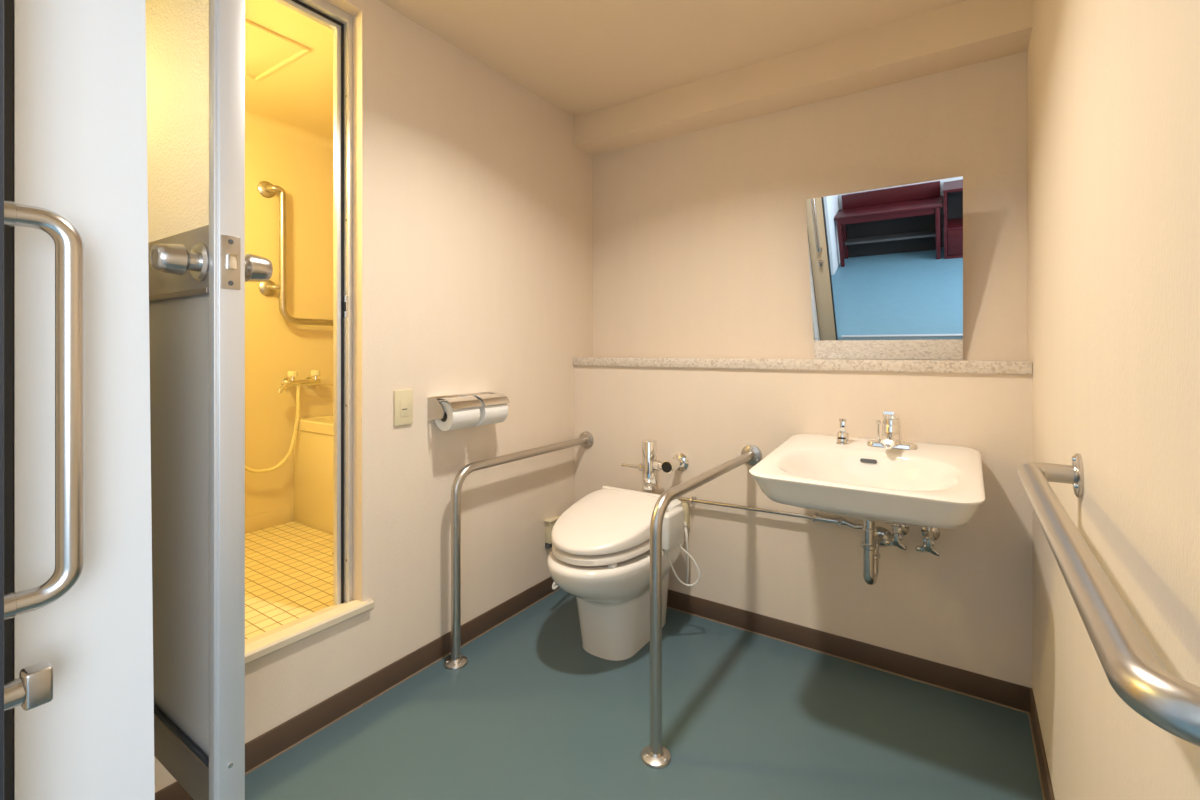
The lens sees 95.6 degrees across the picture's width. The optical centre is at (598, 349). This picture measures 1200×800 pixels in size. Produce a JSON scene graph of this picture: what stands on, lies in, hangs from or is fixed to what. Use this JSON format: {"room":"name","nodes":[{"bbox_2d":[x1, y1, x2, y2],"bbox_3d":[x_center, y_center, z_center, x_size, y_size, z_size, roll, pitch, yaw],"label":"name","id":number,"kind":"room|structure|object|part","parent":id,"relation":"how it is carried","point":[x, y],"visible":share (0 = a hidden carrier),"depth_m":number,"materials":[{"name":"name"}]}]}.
{"room":"accessible bathroom","nodes":[
{"label":"accessible bathroom","id":0,"kind":"room"},
{"bbox_2d":[13,0,154,799],"bbox_3d":[-0.940,-0.009,0.907,0.620,2.279,0.145,0,0,34],"label":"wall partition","id":1,"kind":"structure","parent":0,"point":[80,95],"depth_m":0.73,"materials":[{"name":"white paint"}]},
{"bbox_2d":[4,0,12,799],"bbox_3d":[-0.740,-0.010,0.669,0.018,2.276,0.025,0,0,34],"label":"trim","id":2,"kind":"structure","parent":1,"relation":"attached to","point":[8,4],"depth_m":0.67,"materials":[{"name":"grey metal"}]},
{"bbox_2d":[0,0,83,799],"bbox_3d":[-0.891,0.104,0.778,0.645,2.028,0.110,0,0,34],"label":"door","id":3,"kind":"structure","parent":1,"relation":"in","point":[33,688],"depth_m":0.65,"materials":[{"name":"metal"}]},
{"bbox_3d":[-0.674,0.395,0.622,0.030,0.030,0.024,0,0,34],"label":"lock stem","id":4,"kind":"part","parent":3,"relation":"part of","materials":[{"name":"metal"}]},
{"bbox_3d":[-0.660,0.068,0.643,0.026,0.474,0.076,0,0,34],"label":"pull handle","id":5,"kind":"part","parent":3,"relation":"part of","materials":[{"name":"metal"}]},
{"bbox_2d":[145,0,272,799],"bbox_3d":[-0.841,-0.106,1.067,0.547,1.868,0.176,0,0,34],"label":"door","id":6,"kind":"structure","parent":1,"relation":"in","point":[200,267],"depth_m":0.97,"materials":[{"name":"metal"}]},
{"bbox_3d":[-0.844,-0.602,1.070,0.468,0.777,0.005,0,0,34],"label":"glass pane","id":7,"kind":"part","parent":6,"relation":"part of","materials":[{"name":"white"}]},
{"bbox_3d":[-0.844,-0.160,1.069,0.468,0.107,0.040,0,0,34],"label":"rail","id":8,"kind":"part","parent":6,"relation":"part of","materials":[{"name":"metal"}]},
{"bbox_3d":[-0.844,0.304,1.069,0.468,0.821,0.018,0,0,34],"label":"panel","id":9,"kind":"part","parent":6,"relation":"part of","materials":[{"name":"grey metal"}]},
{"bbox_3d":[-0.702,-0.151,0.909,0.066,0.066,0.068,0,0,34],"label":"knob","id":10,"kind":"part","parent":6,"relation":"part of","materials":[{"name":"metal"}]},
{"bbox_3d":[-0.843,0.755,1.071,0.469,0.080,0.042,0,0,34],"label":"rail","id":11,"kind":"part","parent":6,"relation":"part of","materials":[{"name":"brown metal"}]},
{"bbox_3d":[-0.622,-0.148,0.920,0.002,0.090,0.030,0,0,34],"label":"latch plate","id":12,"kind":"part","parent":6,"relation":"part of","materials":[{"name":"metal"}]},
{"bbox_3d":[-0.642,-0.151,0.999,0.066,0.066,0.068,0,0,34],"label":"knob","id":13,"kind":"part","parent":6,"relation":"part of","materials":[{"name":"metal"}]},
{"bbox_2d":[245,124,332,521],"bbox_3d":[-1.653,-0.126,2.599,0.049,1.969,2.050,0,0,34],"label":"wall","id":14,"kind":"structure","parent":0,"point":[275,346],"depth_m":2.70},
{"bbox_2d":[245,507,289,533],"bbox_3d":[-1.871,0.822,2.224,0.006,0.075,1.185,0,0,34],"label":"baseboard","id":15,"kind":"structure","parent":14,"relation":"attached to","point":[281,516],"depth_m":2.62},
{"bbox_2d":[245,370,320,472],"bbox_3d":[-1.586,0.019,2.545,0.121,1.118,0.580,0,0,34],"label":"shower mixer","id":16,"kind":"object","parent":14,"relation":"attached to","point":[286,382],"visible":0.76,"depth_m":2.67,"materials":[{"name":"silver metal"}]},
{"bbox_3d":[-1.499,0.180,2.652,0.023,0.057,0.143,0,0,24],"label":"spout","id":17,"kind":"part","parent":16,"relation":"part of","materials":[{"name":"silver metal"}]},
{"bbox_3d":[-1.501,0.117,2.668,0.042,0.029,0.044,0,0,34],"label":"handle","id":18,"kind":"part","parent":16,"relation":"part of","materials":[{"name":"white plastic"}]},
{"bbox_3d":[-1.437,0.117,2.763,0.042,0.029,0.044,0,0,34],"label":"handle","id":19,"kind":"part","parent":16,"relation":"part of","materials":[{"name":"white plastic"}]},
{"bbox_2d":[245,109,332,150],"bbox_3d":[-1.611,-1.085,2.570,0.050,0.050,2.050,0,0,34],"label":"trim","id":20,"kind":"structure","parent":14,"relation":"attached to","point":[252,118],"depth_m":2.69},
{"bbox_2d":[257,181,332,325],"bbox_3d":[-1.386,-0.459,2.886,0.071,0.713,0.754,0,0,34],"label":"grab bar","id":21,"kind":"object","parent":14,"relation":"attached to","point":[266,189],"visible":0.77,"depth_m":2.62,"materials":[{"name":"metal"}]},
{"bbox_3d":[-1.563,-0.300,2.624,0.065,0.023,0.053,0,0,34],"label":"arm","id":22,"kind":"part","parent":21,"relation":"part of","materials":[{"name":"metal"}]},
{"bbox_2d":[245,521,332,639],"bbox_3d":[-1.196,0.884,2.291,1.150,0.050,2.150,0,0,34],"label":"floor","id":23,"kind":"structure","parent":0,"point":[289,566],"depth_m":2.07,"materials":[{"name":"tile"}]},
{"bbox_2d":[294,415,332,533],"bbox_3d":[-0.843,0.602,2.774,1.096,0.514,0.850,0,0,34],"label":"bathtub","id":24,"kind":"object","parent":23,"relation":"on","point":[313,447],"visible":0.09,"depth_m":2.62,"materials":[{"name":"beige plastic"}]},
{"bbox_2d":[298,415,332,435],"bbox_3d":[-0.842,0.565,2.773,1.094,0.440,0.850,0,0,34],"label":"tub basin","id":25,"kind":"object","parent":24,"relation":"in","point":[319,425],"depth_m":2.64,"materials":[{"name":"beige plastic"}]},
{"bbox_2d":[154,0,592,792],"bbox_3d":[-0.702,-0.009,1.907,0.100,2.279,2.464,0,0,34],"label":"wall","id":26,"kind":"structure","parent":0,"point":[473,190],"depth_m":2.01,"materials":[{"name":"paint"}]},
{"bbox_2d":[245,599,373,664],"bbox_3d":[-0.972,0.822,1.502,0.134,0.036,0.691,0,0,34],"label":"sill","id":27,"kind":"structure","parent":26,"relation":"attached to","point":[261,645],"depth_m":1.59,"materials":[{"name":"beige stone"}]},
{"bbox_2d":[274,0,352,604],"bbox_3d":[-1.002,-0.128,1.505,0.050,1.915,0.662,0,0,34],"label":"door frame","id":28,"kind":"structure","parent":26,"relation":"attached to","point":[322,12],"depth_m":1.76,"materials":[{"name":"metal"}]},
{"bbox_3d":[-0.816,-0.140,1.757,0.022,0.070,0.003,0,0,34],"label":"strike plate","id":29,"kind":"part","parent":28,"relation":"part of","materials":[{"name":"metal"}]},
{"bbox_2d":[155,576,560,799],"bbox_3d":[-0.636,1.091,1.905,0.012,0.078,1.850,0,0,34],"label":"baseboard","id":30,"kind":"structure","parent":26,"relation":"attached to","point":[276,741],"depth_m":1.74,"materials":[{"name":"brown wood"}]},
{"bbox_2d":[394,389,412,425],"bbox_3d":[-0.666,0.197,1.860,0.011,0.121,0.072,0,0,34],"label":"light switch","id":31,"kind":"object","parent":26,"relation":"attached to","point":[403,399],"visible":1,"depth_m":1.85,"materials":[{"name":"beige plastic"}]},
{"bbox_2d":[427,391,509,422],"bbox_3d":[-0.476,0.214,2.042,0.123,0.092,0.310,0,0,34],"label":"paper holder","id":32,"kind":"object","parent":26,"relation":"attached to","point":[435,410],"visible":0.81,"depth_m":1.97,"materials":[{"name":"silver metal"}]},
{"bbox_3d":[-0.576,0.214,1.926,0.088,0.084,0.004,0,0,34],"label":"arm","id":33,"kind":"part","parent":32,"relation":"part of","materials":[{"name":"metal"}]},
{"bbox_2d":[435,401,479,430],"bbox_3d":[-0.512,0.235,1.977,0.104,0.104,0.128,0,0,34],"label":"toilet roll","id":34,"kind":"object","parent":32,"relation":"on","point":[455,419],"visible":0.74,"depth_m":1.93,"materials":[{"name":"paper"}]},
{"bbox_2d":[475,398,507,425],"bbox_3d":[-0.428,0.235,2.102,0.104,0.104,0.123,0,0,34],"label":"toilet roll","id":35,"kind":"object","parent":32,"relation":"on","point":[490,414],"visible":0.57,"depth_m":2.06,"materials":[{"name":"paper"}]},
{"bbox_2d":[544,515,559,548],"bbox_3d":[-0.209,0.843,2.513,0.040,0.130,0.090,0,0,34],"label":"outlet box","id":36,"kind":"object","parent":26,"relation":"attached to","point":[549,523],"visible":0.67,"depth_m":2.49,"materials":[{"name":"beige plastic"}]},
{"bbox_2d":[544,515,559,522],"bbox_3d":[-0.209,0.781,2.513,0.040,0.007,0.090,0,0,34],"label":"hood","id":37,"kind":"object","parent":36,"relation":"attached to","point":[553,519],"depth_m":2.50,"materials":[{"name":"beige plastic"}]},
{"bbox_2d":[245,0,965,137],"bbox_3d":[-0.402,-1.169,1.705,3.123,0.119,2.464,0,0,34],"label":"ceiling","id":38,"kind":"structure","parent":0,"point":[581,57],"depth_m":2.00,"materials":[{"name":"paint"}]},
{"bbox_2d":[245,19,309,80],"bbox_3d":[-1.302,-1.104,2.001,0.400,0.012,0.270,0,0,34],"label":"ceiling hatch","id":39,"kind":"object","parent":38,"relation":"attached to","point":[267,51],"visible":0.52,"depth_m":2.01,"materials":[{"name":"white plastic"}]},
{"bbox_2d":[245,589,1042,799],"bbox_3d":[0.075,1.170,1.384,1.973,0.080,2.464,0,0,34],"label":"floor","id":40,"kind":"structure","parent":0,"point":[531,714],"depth_m":1.60,"materials":[{"name":"plastic"}]},
{"bbox_2d":[547,486,699,660],"bbox_3d":[0.082,0.854,2.132,0.592,0.552,0.590,0,0,-11],"label":"toilet","id":41,"kind":"object","parent":40,"relation":"on","point":[599,555],"visible":0.95,"depth_m":1.97,"materials":[{"name":"beige ceramic"}]},
{"bbox_3d":[0.032,0.706,2.061,0.366,0.058,0.482,0,0,34],"label":"seat","id":42,"kind":"part","parent":41,"relation":"part of","materials":[{"name":"beige plastic"}]},
{"bbox_3d":[0.028,0.639,2.054,0.374,0.116,0.472,0,0,34],"label":"lid","id":43,"kind":"part","parent":41,"relation":"part of","materials":[{"name":"beige plastic"}]},
{"bbox_3d":[0.063,0.938,2.107,0.386,0.385,0.650,0,0,34],"label":"bowl","id":44,"kind":"part","parent":41,"relation":"part of","materials":[{"name":"beige ceramic"}]},
{"bbox_2d":[621,439,688,492],"bbox_3d":[0.240,0.566,2.359,0.272,0.357,0.139,0,0,34],"label":"valve","id":45,"kind":"object","parent":41,"relation":"on","point":[649,466],"visible":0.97,"depth_m":2.31,"materials":[{"name":"silver metal"}]},
{"bbox_3d":[0.155,0.508,2.375,0.114,0.032,0.034,0,0,34],"label":"lever","id":46,"kind":"part","parent":45,"relation":"part of","materials":[{"name":"silver metal"}]},
{"bbox_2d":[574,365,1032,688],"bbox_3d":[0.689,0.603,2.297,1.773,1.054,0.264,0,0,34],"label":"wall","id":47,"kind":"structure","parent":0,"point":[968,606],"depth_m":2.01,"materials":[{"name":"paint"}]},
{"bbox_2d":[444,431,593,669],"bbox_3d":[-0.298,0.762,2.283,0.084,0.736,0.860,0,0,34],"label":"grab bar","id":48,"kind":"object","parent":47,"relation":"attached to","point":[457,661],"visible":1,"depth_m":1.95,"materials":[{"name":"metal"}]},
{"bbox_2d":[680,500,689,586],"bbox_3d":[0.357,0.831,2.322,0.084,0.363,0.066,0,0,34],"label":"supply hose","id":49,"kind":"object","parent":47,"relation":"attached to","point":[686,505],"visible":0.56,"depth_m":2.31,"materials":[{"name":"beige plastic"}]},
{"bbox_3d":[0.373,0.878,2.302,0.025,0.268,0.055,0,0,-11],"label":"plug cord","id":50,"kind":"part","parent":49,"relation":"part of","materials":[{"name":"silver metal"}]},
{"bbox_2d":[641,444,761,768],"bbox_3d":[0.376,0.755,1.830,0.084,0.750,0.860,0,0,34],"label":"grab bar","id":51,"kind":"object","parent":47,"relation":"attached to","point":[654,755],"visible":1,"depth_m":1.50,"materials":[{"name":"metal"}]},
{"bbox_2d":[677,496,862,528],"bbox_3d":[0.623,0.629,2.155,0.822,0.040,0.045,0,0,34],"label":"pipe","id":52,"kind":"object","parent":47,"relation":"attached to","point":[815,517],"visible":0.91,"depth_m":2.08,"materials":[{"name":"silver metal"}]},
{"bbox_2d":[573,357,1031,373],"bbox_3d":[0.658,0.056,2.250,1.771,0.040,0.176,0,0,34],"label":"ledge","id":53,"kind":"object","parent":47,"relation":"on","point":[881,365],"visible":1,"depth_m":2.04,"materials":[{"name":"stone"}]},
{"bbox_2d":[806,176,962,359],"bbox_3d":[1.041,-0.270,1.999,0.497,0.608,0.163,0,0,34],"label":"mirror","id":54,"kind":"object","parent":53,"relation":"on","point":[886,264],"visible":1,"depth_m":1.98,"materials":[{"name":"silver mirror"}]},
{"bbox_2d":[667,589,1032,713],"bbox_3d":[0.612,1.091,2.182,1.773,0.078,0.012,0,0,34],"label":"baseboard","id":55,"kind":"structure","parent":47,"relation":"attached to","point":[1010,695],"depth_m":1.95,"materials":[{"name":"brown wood"}]},
{"bbox_2d":[749,434,984,527],"bbox_3d":[0.832,0.403,1.681,0.580,0.174,0.599,0,0,34],"label":"basin","id":56,"kind":"object","parent":47,"relation":"attached to","point":[930,485],"visible":0.98,"depth_m":1.58,"materials":[{"name":"beige ceramic"}]},
{"bbox_2d":[836,418,849,444],"bbox_3d":[0.853,0.282,1.898,0.046,0.088,0.046,0,0,34],"label":"stand","id":57,"kind":"object","parent":56,"relation":"on","point":[842,438],"visible":1,"depth_m":1.89,"materials":[{"name":"silver metal"}]},
{"bbox_3d":[0.853,0.266,1.898,0.019,0.040,0.016,0,0,34],"label":"post","id":58,"kind":"part","parent":57,"relation":"part of","materials":[{"name":"silver metal"}]},
{"bbox_2d":[861,520,891,584],"bbox_3d":[0.920,0.617,1.806,0.072,0.256,0.295,0,0,34],"label":"trap","id":59,"kind":"object","parent":56,"relation":"attached to","point":[874,537],"visible":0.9,"depth_m":1.70,"materials":[{"name":"silver metal"}]},
{"bbox_2d":[867,411,917,449],"bbox_3d":[0.958,0.262,1.785,0.152,0.127,0.157,0,0,34],"label":"tap","id":60,"kind":"object","parent":56,"relation":"on","point":[891,437],"visible":1,"depth_m":1.79,"materials":[{"name":"silver metal"}]},
{"bbox_3d":[0.952,0.275,1.848,0.015,0.073,0.015,0,0,34],"label":"popup knob","id":61,"kind":"part","parent":60,"relation":"part of","materials":[{"name":"silver metal"}]},
{"bbox_3d":[0.949,0.292,1.771,0.052,0.040,0.125,0,0,34],"label":"spout","id":62,"kind":"part","parent":60,"relation":"part of","materials":[{"name":"silver metal"}]},
{"bbox_3d":[0.966,0.221,1.797,0.048,0.045,0.112,0,0,34],"label":"lever","id":63,"kind":"part","parent":60,"relation":"part of","materials":[{"name":"silver metal"}]},
{"bbox_3d":[0.983,0.317,1.822,0.152,0.018,0.050,0,0,34],"label":"plate","id":64,"kind":"part","parent":60,"relation":"part of","materials":[{"name":"silver metal"}]},
{"bbox_2d":[884,524,909,549],"bbox_3d":[0.990,0.569,1.831,0.094,0.156,0.174,0,0,34],"label":"valve","id":65,"kind":"object","parent":47,"relation":"attached to","point":[899,531],"visible":0.52,"depth_m":1.78,"materials":[{"name":"silver metal"}]},
{"bbox_3d":[0.962,0.617,1.765,0.066,0.060,0.034,0,0,34],"label":"cross handle","id":66,"kind":"part","parent":65,"relation":"part of","materials":[{"name":"silver metal"}]},
{"bbox_2d":[915,526,939,555],"bbox_3d":[1.064,0.569,1.781,0.094,0.156,0.174,0,0,34],"label":"valve","id":67,"kind":"object","parent":47,"relation":"attached to","point":[930,534],"visible":0.6,"depth_m":1.75,"materials":[{"name":"silver metal"}]},
{"bbox_3d":[1.037,0.617,1.715,0.066,0.060,0.034,0,0,34],"label":"cross handle","id":68,"kind":"part","parent":67,"relation":"part of","materials":[{"name":"silver metal"}]},
{"bbox_2d":[593,51,1026,360],"bbox_3d":[0.735,-0.536,2.365,1.773,1.225,0.100,0,0,34],"label":"wall","id":69,"kind":"structure","parent":0,"point":[701,250],"depth_m":2.29,"materials":[{"name":"paint"}]},
{"bbox_2d":[574,0,1032,155],"bbox_3d":[0.661,-1.077,2.255,1.773,0.144,0.164,0,0,34],"label":"beam","id":70,"kind":"structure","parent":69,"relation":"attached to","point":[968,32],"depth_m":2.06,"materials":[{"name":"paint"}]},
{"bbox_2d":[1027,0,1199,799],"bbox_3d":[0.853,-0.009,0.862,0.100,2.279,2.464,0,0,34],"label":"wall","id":71,"kind":"structure","parent":0,"point":[1113,86],"depth_m":0.76,"materials":[{"name":"paint"}]},
{"bbox_2d":[1028,689,1054,799],"bbox_3d":[0.764,1.091,0.830,0.012,0.078,2.072,0,0,34],"label":"baseboard","id":72,"kind":"structure","parent":71,"relation":"attached to","point":[1042,765],"depth_m":1.47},
{"bbox_2d":[1018,453,1199,746],"bbox_3d":[0.614,0.230,0.679,0.092,0.080,0.910,0,0,34],"label":"handrail","id":73,"kind":"object","parent":71,"relation":"attached to","point":[1130,663],"visible":1,"depth_m":0.43,"materials":[{"name":"metal"}]}
]}

